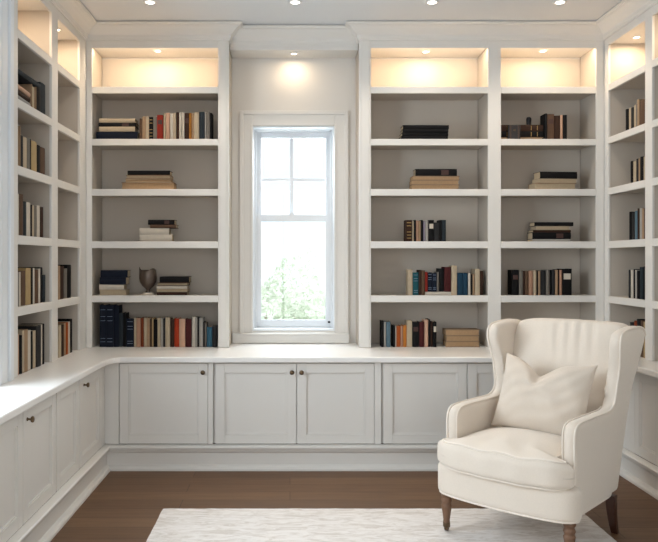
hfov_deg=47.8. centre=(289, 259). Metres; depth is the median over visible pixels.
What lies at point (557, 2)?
recessed light
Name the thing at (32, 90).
book
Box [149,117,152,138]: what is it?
book
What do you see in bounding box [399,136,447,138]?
book
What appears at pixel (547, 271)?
book
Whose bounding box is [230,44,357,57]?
trim
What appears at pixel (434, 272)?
book
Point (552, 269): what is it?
book
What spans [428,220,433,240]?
book
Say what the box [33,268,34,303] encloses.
book
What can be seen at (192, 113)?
book
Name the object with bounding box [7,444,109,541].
baseboard
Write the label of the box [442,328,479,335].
book
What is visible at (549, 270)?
book
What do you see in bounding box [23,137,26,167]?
book
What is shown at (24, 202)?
book
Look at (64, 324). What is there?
book
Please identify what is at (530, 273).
book
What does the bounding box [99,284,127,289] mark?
book
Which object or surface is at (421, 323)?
book
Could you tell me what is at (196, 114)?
book
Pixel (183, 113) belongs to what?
book
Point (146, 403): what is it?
base cabinet
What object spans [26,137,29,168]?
book
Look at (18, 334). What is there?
book
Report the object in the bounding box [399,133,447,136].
book
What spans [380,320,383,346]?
book
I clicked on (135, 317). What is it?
book
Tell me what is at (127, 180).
book
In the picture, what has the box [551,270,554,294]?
book
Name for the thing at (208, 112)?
book
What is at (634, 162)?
book
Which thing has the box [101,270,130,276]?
book
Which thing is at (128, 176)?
book
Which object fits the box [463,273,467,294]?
book
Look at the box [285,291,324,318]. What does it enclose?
shrub
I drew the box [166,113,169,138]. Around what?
book
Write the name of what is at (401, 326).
book
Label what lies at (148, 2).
recessed light
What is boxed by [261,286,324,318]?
lawn
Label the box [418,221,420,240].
book
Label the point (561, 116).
book
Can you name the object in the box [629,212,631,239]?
book
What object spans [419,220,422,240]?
book
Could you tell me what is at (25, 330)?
book
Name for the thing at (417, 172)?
book
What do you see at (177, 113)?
book
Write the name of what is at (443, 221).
book
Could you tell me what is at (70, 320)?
book
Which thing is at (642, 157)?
book
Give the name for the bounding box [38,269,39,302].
book
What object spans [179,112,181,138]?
book
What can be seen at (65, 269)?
book
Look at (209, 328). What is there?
book
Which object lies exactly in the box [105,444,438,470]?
baseboard
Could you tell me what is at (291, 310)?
shrub
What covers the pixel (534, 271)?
book
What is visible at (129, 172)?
book
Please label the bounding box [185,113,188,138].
book
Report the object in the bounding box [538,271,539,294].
book
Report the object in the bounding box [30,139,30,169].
book
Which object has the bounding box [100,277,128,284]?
book
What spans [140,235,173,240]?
book
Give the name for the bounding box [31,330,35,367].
book
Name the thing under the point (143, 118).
book
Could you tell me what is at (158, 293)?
book
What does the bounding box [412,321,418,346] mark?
book
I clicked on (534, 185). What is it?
book
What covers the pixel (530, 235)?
book
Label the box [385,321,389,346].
book
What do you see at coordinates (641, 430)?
base cabinet
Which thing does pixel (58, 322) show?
book
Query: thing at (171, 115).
book
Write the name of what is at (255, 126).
window
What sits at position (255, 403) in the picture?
base cabinet
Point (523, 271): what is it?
book
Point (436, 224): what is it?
book
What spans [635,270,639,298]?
book
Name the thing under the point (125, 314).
book
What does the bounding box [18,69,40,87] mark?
book
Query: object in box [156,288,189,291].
book
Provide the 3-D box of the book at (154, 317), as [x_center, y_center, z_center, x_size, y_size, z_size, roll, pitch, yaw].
[-1.026,0.543,5.586,0.013,0.214,0.124,0,0,0]
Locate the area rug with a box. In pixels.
[146,508,616,541]
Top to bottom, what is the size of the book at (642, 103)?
0.165 m
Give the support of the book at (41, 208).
on the bookcase at (53, 58)
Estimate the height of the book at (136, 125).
0.029 m
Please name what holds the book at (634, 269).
on the bookcase at (630, 65)
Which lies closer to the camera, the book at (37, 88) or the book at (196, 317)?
the book at (37, 88)
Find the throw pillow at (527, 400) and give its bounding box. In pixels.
[491,353,597,435]
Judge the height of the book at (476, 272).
0.196 m
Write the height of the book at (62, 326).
0.210 m
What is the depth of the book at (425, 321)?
5.53 m
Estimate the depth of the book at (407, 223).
5.52 m
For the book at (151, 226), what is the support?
on the book at (143, 231)
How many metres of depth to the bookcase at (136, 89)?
5.79 m
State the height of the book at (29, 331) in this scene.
0.235 m
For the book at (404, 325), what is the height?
0.161 m
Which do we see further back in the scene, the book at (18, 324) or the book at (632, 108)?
the book at (632, 108)
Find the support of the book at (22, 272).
on the bookcase at (53, 58)
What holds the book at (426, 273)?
on the book at (426, 293)
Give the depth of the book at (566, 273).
5.52 m
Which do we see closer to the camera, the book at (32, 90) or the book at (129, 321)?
the book at (32, 90)
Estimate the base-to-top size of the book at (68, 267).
0.230 m
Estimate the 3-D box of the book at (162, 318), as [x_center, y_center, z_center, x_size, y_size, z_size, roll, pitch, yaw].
[-0.958,0.541,5.585,0.017,0.217,0.125,0,0,0]
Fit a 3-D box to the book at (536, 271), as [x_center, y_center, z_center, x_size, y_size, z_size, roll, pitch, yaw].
[1.847,0.172,5.577,0.008,0.181,0.108,0,0,0]
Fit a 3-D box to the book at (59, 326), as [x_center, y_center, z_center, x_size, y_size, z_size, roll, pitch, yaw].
[-1.605,0.542,4.940,0.146,0.215,0.059,0,0,0]
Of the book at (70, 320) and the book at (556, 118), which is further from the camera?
the book at (556, 118)
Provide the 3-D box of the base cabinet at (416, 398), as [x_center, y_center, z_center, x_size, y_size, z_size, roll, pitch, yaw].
[1.192,0.965,5.392,1.142,0.550,0.812,0,0,0]
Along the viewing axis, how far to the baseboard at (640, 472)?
4.61 m
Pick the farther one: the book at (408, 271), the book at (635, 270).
the book at (408, 271)
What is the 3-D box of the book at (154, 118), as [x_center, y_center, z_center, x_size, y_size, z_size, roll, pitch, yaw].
[-1.006,-0.982,5.573,0.028,0.170,0.114,0,0,0]
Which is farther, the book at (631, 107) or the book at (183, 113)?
the book at (183, 113)
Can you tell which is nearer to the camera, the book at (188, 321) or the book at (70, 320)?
the book at (70, 320)
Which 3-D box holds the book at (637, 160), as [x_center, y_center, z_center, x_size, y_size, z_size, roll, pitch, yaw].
[2.422,-0.606,5.018,0.142,0.160,0.028,0,0,0]
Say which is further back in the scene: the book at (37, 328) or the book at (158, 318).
the book at (158, 318)
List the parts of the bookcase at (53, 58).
panel, shelf, shelf, shelf, shelf, shelf, panel, shelf, shelf, shelf, shelf, shelf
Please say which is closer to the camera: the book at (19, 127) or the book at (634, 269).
the book at (19, 127)
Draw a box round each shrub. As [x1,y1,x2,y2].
[261,244,324,319]
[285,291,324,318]
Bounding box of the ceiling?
[80,0,622,24]
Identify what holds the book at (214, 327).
on the countertop
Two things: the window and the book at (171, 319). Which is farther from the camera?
the window
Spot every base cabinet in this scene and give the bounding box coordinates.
[0,394,55,541]
[56,366,104,490]
[105,363,213,443]
[214,363,380,443]
[381,363,493,443]
[623,372,657,465]
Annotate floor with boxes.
[6,443,657,541]
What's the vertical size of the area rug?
0.010 m
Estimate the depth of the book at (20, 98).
4.25 m
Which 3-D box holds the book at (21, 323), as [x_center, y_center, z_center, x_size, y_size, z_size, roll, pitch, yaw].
[-1.609,0.524,4.619,0.147,0.252,0.033,0,0,0]
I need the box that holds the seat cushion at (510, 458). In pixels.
[437,427,574,489]
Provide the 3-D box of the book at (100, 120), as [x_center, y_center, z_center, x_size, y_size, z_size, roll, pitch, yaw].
[-1.290,-1.041,5.582,0.268,0.030,0.125,0,0,0]
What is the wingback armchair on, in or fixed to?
on the area rug
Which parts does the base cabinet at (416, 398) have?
door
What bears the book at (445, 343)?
on the countertop
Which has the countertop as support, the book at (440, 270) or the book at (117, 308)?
the book at (117, 308)
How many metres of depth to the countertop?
4.95 m
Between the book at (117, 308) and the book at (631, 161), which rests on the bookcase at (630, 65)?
the book at (631, 161)
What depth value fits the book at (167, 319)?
5.52 m
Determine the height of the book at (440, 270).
0.174 m
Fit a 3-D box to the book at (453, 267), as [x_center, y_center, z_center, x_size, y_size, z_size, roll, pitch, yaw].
[1.225,0.152,5.570,0.040,0.222,0.107,0,0,0]
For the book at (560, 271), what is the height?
0.188 m
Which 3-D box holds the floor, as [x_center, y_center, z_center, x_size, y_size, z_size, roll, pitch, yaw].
[0.410,1.450,2.050,4.680,0.080,7.700,0,0,0]
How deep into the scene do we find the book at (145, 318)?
5.53 m
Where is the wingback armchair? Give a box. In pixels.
[437,318,645,541]
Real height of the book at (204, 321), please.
0.188 m
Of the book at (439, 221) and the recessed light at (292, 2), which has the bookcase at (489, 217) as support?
the book at (439, 221)
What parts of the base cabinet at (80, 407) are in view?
door, door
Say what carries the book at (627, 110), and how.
on the bookcase at (630, 65)
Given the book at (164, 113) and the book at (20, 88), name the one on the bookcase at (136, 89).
the book at (164, 113)
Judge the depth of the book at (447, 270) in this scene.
5.52 m
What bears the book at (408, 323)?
on the countertop
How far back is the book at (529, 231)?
5.52 m
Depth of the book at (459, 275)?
5.52 m
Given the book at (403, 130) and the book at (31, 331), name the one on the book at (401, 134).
the book at (403, 130)
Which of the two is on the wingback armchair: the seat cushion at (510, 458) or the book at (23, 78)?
the seat cushion at (510, 458)
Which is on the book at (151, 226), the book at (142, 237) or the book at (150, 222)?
the book at (150, 222)
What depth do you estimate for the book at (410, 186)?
5.53 m
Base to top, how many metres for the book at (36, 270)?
0.205 m
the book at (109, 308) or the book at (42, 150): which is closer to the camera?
the book at (42, 150)
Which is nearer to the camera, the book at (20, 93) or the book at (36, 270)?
the book at (20, 93)
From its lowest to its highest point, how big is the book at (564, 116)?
0.185 m
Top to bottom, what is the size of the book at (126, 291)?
0.041 m
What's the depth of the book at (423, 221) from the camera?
5.53 m
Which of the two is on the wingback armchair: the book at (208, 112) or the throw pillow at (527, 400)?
the throw pillow at (527, 400)
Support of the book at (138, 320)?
on the countertop
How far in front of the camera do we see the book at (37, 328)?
4.50 m
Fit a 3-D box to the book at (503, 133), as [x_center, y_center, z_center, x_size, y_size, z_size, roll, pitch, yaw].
[1.740,-0.944,5.630,0.317,0.046,0.161,0,0,0]
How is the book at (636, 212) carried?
on the bookcase at (630, 65)
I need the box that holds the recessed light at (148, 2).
[143,0,156,4]
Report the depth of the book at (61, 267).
4.98 m
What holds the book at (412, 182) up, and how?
on the book at (410, 186)
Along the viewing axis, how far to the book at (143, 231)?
5.52 m
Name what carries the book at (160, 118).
on the bookcase at (136, 89)
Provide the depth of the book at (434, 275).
5.52 m
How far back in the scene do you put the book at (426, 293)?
5.52 m
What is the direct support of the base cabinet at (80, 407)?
on the baseboard at (43, 526)
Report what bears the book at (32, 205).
on the bookcase at (53, 58)
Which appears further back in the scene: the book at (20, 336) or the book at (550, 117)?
the book at (550, 117)
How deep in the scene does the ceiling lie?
5.17 m
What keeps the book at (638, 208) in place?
on the bookcase at (630, 65)
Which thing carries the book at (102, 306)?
on the countertop
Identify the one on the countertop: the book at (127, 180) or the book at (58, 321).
the book at (58, 321)
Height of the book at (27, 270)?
0.215 m
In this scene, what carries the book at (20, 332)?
on the countertop
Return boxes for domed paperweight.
[526,117,531,124]
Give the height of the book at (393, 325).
0.161 m
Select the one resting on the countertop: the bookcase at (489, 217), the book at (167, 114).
the bookcase at (489, 217)
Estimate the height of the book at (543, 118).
0.196 m
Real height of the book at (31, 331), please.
0.225 m
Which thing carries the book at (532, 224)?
on the book at (533, 227)
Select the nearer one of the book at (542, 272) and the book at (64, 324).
the book at (64, 324)
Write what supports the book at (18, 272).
on the bookcase at (53, 58)
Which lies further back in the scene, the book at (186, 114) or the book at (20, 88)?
the book at (186, 114)
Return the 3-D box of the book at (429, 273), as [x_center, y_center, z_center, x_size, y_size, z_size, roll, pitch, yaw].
[1.044,0.165,5.576,0.032,0.144,0.109,0,0,0]
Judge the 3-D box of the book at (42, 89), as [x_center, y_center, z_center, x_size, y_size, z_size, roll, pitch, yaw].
[-1.605,-0.997,4.605,0.141,0.200,0.093,0,0,0]
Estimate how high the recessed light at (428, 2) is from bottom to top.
0.006 m
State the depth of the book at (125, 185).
5.53 m
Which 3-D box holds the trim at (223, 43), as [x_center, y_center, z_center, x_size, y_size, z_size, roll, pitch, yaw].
[0.034,-0.488,5.477,1.108,2.275,0.006,0,0,0]
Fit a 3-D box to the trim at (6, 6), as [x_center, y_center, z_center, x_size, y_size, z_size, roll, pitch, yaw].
[-1.659,-0.546,3.900,0.342,2.391,0.239,0,0,0]
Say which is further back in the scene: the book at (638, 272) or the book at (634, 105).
the book at (634, 105)
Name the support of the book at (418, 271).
on the bookcase at (489, 217)
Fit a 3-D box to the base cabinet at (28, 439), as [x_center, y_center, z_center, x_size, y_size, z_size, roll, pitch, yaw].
[-1.520,0.965,3.455,0.616,0.550,0.987,0,0,0]
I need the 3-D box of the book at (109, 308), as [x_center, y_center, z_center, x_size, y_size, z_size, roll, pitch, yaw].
[-1.344,0.492,5.576,0.053,0.314,0.117,0,0,0]
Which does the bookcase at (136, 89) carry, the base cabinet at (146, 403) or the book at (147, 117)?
the book at (147, 117)
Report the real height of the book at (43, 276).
0.170 m
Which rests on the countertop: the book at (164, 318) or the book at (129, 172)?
the book at (164, 318)
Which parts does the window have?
sill, sash, sash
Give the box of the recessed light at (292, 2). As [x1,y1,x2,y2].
[288,0,301,4]
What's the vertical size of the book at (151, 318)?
0.210 m
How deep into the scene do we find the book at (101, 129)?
5.52 m
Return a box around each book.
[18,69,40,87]
[18,84,35,108]
[18,85,30,96]
[18,90,30,101]
[18,95,30,105]
[18,126,20,165]
[18,194,18,234]
[18,267,41,302]
[18,268,30,304]
[18,271,24,305]
[18,272,18,306]
[18,324,41,364]
[18,325,40,366]
[18,329,27,371]
[18,330,23,372]
[18,334,18,374]
[19,194,22,235]
[19,272,20,305]
[19,335,21,373]
[21,135,22,166]
[21,323,43,363]
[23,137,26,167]
[23,201,25,235]
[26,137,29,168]
[26,202,29,235]
[28,330,30,370]
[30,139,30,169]
[30,205,31,235]
[31,140,36,171]
[31,268,32,303]
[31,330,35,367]
[31,331,32,368]
[32,205,33,236]
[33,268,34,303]
[34,205,36,236]
[35,205,39,236]
[35,269,37,303]
[36,87,39,110]
[37,145,39,172]
[38,82,44,113]
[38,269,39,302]
[40,147,44,174]
[40,207,42,236]
[42,275,44,301]
[58,265,70,297]
[58,266,59,299]
[58,319,71,352]
[58,321,69,353]
[58,322,67,354]
[58,323,65,354]
[58,325,60,357]
[60,266,63,298]
[61,325,63,356]
[64,268,66,298]
[96,132,139,138]
[99,119,137,123]
[99,123,138,128]
[99,127,138,131]
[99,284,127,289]
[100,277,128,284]
[100,289,129,294]
[100,304,107,346]
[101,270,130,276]
[106,304,116,346]
[114,304,122,346]
[119,312,123,346]
[121,182,176,188]
[123,312,128,346]
[125,179,172,181]
[126,175,172,179]
[126,317,133,346]
[128,171,172,175]
[134,317,138,346]
[136,317,140,346]
[140,118,141,138]
[140,228,170,234]
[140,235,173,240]
[141,317,144,346]
[142,117,145,138]
[144,317,147,346]
[146,116,148,138]
[147,317,152,346]
[148,220,176,224]
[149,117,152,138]
[150,225,178,228]
[150,318,151,346]
[152,317,155,346]
[153,117,156,138]
[154,318,156,346]
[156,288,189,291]
[157,115,163,138]
[157,282,189,285]
[157,285,189,288]
[157,291,189,294]
[157,317,160,346]
[160,276,191,282]
[161,317,164,346]
[163,318,164,346]
[164,113,165,138]
[165,317,171,346]
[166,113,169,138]
[170,114,172,138]
[170,318,173,346]
[173,113,175,138]
[174,317,180,346]
[176,112,178,138]
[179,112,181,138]
[179,318,185,346]
[182,112,184,138]
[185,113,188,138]
[185,318,191,346]
[189,113,191,138]
[192,113,193,138]
[192,316,195,346]
[194,112,198,138]
[195,316,198,346]
[197,317,199,346]
[199,112,204,138]
[199,317,204,346]
[203,321,205,346]
[205,113,206,138]
[205,322,207,346]
[207,111,209,138]
[207,326,211,346]
[210,113,212,138]
[212,325,217,346]
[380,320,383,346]
[384,321,385,346]
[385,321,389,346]
[391,324,394,346]
[394,324,399,346]
[398,324,402,346]
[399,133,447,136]
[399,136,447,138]
[401,125,448,130]
[401,129,447,132]
[401,324,405,346]
[404,220,411,240]
[405,320,411,346]
[406,269,411,294]
[409,180,458,185]
[409,185,458,188]
[410,176,459,180]
[412,221,413,240]
[412,272,417,294]
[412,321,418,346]
[413,169,456,175]
[413,220,415,240]
[416,220,417,240]
[416,270,421,294]
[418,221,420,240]
[418,321,423,346]
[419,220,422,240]
[422,270,424,294]
[422,319,427,346]
[423,221,424,240]
[425,220,427,240]
[425,272,427,291]
[425,292,450,294]
[425,318,429,346]
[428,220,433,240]
[428,272,431,291]
[430,321,432,346]
[432,273,436,291]
[432,321,435,346]
[434,222,438,240]
[434,272,438,291]
[436,268,443,291]
[437,220,441,240]
[441,267,450,291]
[442,220,445,240]
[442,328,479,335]
[443,335,479,341]
[443,340,479,346]
[449,265,456,294]
[457,273,462,294]
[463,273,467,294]
[468,273,470,294]
[471,269,479,294]
[472,274,474,294]
[480,271,482,294]
[501,125,542,130]
[501,131,542,136]
[501,137,542,138]
[508,270,518,294]
[519,270,522,294]
[523,271,524,294]
[525,271,527,294]
[527,233,570,239]
[528,183,575,188]
[528,230,570,232]
[528,239,570,240]
[528,270,535,294]
[528,271,532,294]
[529,222,572,226]
[531,226,569,229]
[532,179,576,183]
[533,172,576,179]
[536,270,545,294]
[536,271,537,294]
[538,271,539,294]
[540,113,546,138]
[546,270,548,294]
[547,114,553,138]
[549,270,550,294]
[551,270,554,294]
[552,269,558,294]
[554,116,559,138]
[555,270,557,294]
[559,269,571,294]
[559,270,561,294]
[560,115,562,138]
[563,115,566,138]
[626,109,628,129]
[629,107,631,128]
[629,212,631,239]
[629,270,630,297]
[631,107,633,127]
[631,161,632,182]
[631,270,633,297]
[632,212,634,239]
[633,161,635,181]
[634,105,635,126]
[634,269,639,297]
[635,211,637,239]
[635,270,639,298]
[636,158,638,181]
[637,99,644,125]
[637,271,639,298]
[637,319,644,356]
[638,208,639,238]
[640,100,644,124]
[640,156,644,180]
[640,208,641,238]
[640,267,643,298]
[641,320,644,357]
[642,208,644,238]
[644,209,644,238]
[644,266,644,299]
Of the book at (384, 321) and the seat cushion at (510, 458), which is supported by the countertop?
the book at (384, 321)
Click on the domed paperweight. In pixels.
(528, 120)
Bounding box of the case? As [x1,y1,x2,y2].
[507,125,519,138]
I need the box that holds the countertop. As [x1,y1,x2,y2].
[0,343,657,424]
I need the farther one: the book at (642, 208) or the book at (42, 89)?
the book at (642, 208)
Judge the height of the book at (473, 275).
0.159 m
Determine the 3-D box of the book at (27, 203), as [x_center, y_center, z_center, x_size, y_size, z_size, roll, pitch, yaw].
[-1.605,-0.238,4.348,0.140,0.200,0.072,0,0,0]
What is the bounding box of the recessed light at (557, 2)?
[553,0,566,4]
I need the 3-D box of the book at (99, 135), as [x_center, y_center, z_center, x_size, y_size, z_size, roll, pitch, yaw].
[-1.294,-0.928,5.585,0.310,0.060,0.125,0,0,-1]
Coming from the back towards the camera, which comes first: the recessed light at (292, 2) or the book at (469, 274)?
the book at (469, 274)
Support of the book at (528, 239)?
on the bookcase at (489, 217)
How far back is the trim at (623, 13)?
5.45 m
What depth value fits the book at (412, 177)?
5.53 m
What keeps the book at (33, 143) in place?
on the bookcase at (53, 58)
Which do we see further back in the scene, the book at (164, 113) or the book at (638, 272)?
the book at (164, 113)
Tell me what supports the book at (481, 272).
on the bookcase at (489, 217)
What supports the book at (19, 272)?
on the bookcase at (53, 58)
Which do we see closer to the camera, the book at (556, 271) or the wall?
the book at (556, 271)
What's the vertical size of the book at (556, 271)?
0.188 m
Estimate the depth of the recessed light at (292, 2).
5.00 m
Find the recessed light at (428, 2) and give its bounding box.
[425,0,438,4]
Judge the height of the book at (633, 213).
0.190 m
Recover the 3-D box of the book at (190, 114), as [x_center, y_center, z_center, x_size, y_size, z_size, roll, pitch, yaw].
[-0.744,-0.997,5.576,0.018,0.200,0.117,0,0,0]
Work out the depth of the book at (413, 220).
5.52 m
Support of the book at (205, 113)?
on the bookcase at (136, 89)
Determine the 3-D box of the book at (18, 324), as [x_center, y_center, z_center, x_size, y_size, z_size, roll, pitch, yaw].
[-1.619,0.525,4.582,0.166,0.250,0.032,0,0,0]
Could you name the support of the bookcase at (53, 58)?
on the countertop
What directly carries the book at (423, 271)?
on the bookcase at (489, 217)
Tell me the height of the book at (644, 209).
0.200 m
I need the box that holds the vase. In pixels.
[139,267,156,294]
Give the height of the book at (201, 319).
0.217 m
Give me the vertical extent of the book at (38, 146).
0.175 m
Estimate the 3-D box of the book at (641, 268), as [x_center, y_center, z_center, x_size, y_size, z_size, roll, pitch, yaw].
[2.431,0.155,4.955,0.165,0.215,0.044,0,0,0]
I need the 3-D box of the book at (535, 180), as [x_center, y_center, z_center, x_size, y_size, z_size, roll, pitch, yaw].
[1.993,-0.590,5.580,0.298,0.032,0.125,0,0,-5]
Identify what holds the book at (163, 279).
on the book at (159, 283)
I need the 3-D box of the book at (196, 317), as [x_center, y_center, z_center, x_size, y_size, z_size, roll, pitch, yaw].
[-0.700,0.538,5.574,0.015,0.223,0.114,0,0,0]
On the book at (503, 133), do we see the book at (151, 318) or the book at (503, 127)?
the book at (503, 127)
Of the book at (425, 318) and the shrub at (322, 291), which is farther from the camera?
the shrub at (322, 291)
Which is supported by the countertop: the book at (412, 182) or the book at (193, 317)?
the book at (193, 317)
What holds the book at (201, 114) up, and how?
on the bookcase at (136, 89)
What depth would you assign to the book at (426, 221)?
5.53 m
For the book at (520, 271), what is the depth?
5.53 m
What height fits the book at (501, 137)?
0.023 m
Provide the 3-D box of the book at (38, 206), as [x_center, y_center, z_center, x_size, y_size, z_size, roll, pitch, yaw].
[-1.613,-0.236,4.524,0.157,0.195,0.053,0,0,0]
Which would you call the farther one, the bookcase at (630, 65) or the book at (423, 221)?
the book at (423, 221)
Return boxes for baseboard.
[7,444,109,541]
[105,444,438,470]
[619,447,657,499]
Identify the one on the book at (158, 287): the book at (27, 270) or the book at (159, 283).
the book at (159, 283)
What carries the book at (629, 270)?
on the bookcase at (630, 65)
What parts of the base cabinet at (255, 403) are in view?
door, door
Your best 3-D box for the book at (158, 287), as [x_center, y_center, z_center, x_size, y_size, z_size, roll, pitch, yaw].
[-0.882,0.205,5.595,0.228,0.023,0.150,0,0,0]
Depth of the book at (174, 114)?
5.52 m
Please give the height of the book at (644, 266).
0.220 m
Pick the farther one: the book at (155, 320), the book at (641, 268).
the book at (155, 320)
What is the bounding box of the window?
[232,111,349,342]
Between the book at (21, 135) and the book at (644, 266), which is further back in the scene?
the book at (644, 266)
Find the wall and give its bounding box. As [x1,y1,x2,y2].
[102,57,579,342]
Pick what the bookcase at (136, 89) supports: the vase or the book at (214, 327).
the vase
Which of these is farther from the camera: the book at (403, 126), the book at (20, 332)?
the book at (403, 126)
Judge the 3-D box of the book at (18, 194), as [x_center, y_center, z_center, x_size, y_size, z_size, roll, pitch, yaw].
[-1.611,-0.256,4.176,0.155,0.235,0.041,0,0,0]
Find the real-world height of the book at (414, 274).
0.170 m
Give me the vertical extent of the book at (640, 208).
0.210 m
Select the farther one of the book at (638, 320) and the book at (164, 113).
the book at (164, 113)
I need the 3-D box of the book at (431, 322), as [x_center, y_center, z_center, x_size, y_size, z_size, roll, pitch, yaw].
[1.058,0.556,5.582,0.016,0.188,0.112,0,0,0]
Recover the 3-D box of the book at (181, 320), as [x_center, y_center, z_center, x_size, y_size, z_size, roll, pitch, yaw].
[-0.804,0.545,5.577,0.044,0.210,0.120,0,0,0]
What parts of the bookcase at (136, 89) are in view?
panel, shelf, shelf, shelf, shelf, shelf, panel, panel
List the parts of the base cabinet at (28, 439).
door, knob, door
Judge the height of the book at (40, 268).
0.218 m
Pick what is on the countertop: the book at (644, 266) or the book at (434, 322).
the book at (434, 322)
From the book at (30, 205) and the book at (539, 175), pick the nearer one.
the book at (30, 205)
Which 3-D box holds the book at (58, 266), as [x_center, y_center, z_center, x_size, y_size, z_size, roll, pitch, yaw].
[-1.609,0.150,4.921,0.152,0.225,0.055,0,0,0]
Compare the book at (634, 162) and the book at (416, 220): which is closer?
the book at (634, 162)
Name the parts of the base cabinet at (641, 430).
door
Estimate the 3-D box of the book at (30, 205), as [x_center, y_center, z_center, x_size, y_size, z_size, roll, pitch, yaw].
[-1.605,-0.233,4.397,0.145,0.190,0.016,0,0,0]
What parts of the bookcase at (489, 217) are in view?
panel, panel, shelf, shelf, shelf, shelf, shelf, panel, panel, shelf, shelf, shelf, shelf, shelf, panel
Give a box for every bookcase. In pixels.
[14,0,85,377]
[86,41,231,347]
[356,41,603,347]
[604,3,657,360]
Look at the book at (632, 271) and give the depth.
5.07 m
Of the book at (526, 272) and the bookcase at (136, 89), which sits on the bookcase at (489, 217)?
the book at (526, 272)
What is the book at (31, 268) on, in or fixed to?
on the bookcase at (53, 58)
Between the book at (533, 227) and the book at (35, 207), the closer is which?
the book at (35, 207)
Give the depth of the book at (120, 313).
5.53 m
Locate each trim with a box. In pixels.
[0,0,13,385]
[49,0,657,43]
[220,40,368,347]
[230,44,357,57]
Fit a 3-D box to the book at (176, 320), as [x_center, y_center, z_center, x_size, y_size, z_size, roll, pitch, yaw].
[-0.845,0.543,5.571,0.034,0.214,0.107,0,0,0]
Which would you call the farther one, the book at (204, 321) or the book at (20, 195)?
the book at (204, 321)
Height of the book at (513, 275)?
0.188 m
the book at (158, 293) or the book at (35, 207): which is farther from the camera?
the book at (158, 293)
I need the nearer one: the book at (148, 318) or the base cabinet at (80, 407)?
the base cabinet at (80, 407)
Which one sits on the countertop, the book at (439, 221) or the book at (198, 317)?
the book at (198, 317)
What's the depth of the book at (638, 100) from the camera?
4.99 m
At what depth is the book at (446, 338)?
5.53 m
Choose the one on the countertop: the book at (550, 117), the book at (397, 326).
the book at (397, 326)
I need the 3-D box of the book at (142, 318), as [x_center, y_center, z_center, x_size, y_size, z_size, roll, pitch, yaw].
[-1.104,0.541,5.582,0.020,0.217,0.116,0,0,0]
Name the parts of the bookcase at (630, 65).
shelf, shelf, shelf, shelf, shelf, panel, shelf, shelf, shelf, shelf, shelf, panel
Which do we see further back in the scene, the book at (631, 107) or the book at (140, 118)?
the book at (140, 118)
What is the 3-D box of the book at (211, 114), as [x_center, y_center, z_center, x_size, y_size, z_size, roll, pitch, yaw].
[-0.590,-0.998,5.576,0.016,0.201,0.111,0,0,0]
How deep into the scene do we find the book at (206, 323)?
5.53 m
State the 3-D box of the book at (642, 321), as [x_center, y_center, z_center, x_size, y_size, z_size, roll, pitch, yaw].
[2.430,0.527,4.946,0.161,0.245,0.038,0,0,0]
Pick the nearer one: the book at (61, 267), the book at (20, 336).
the book at (20, 336)
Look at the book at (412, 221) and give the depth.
5.52 m

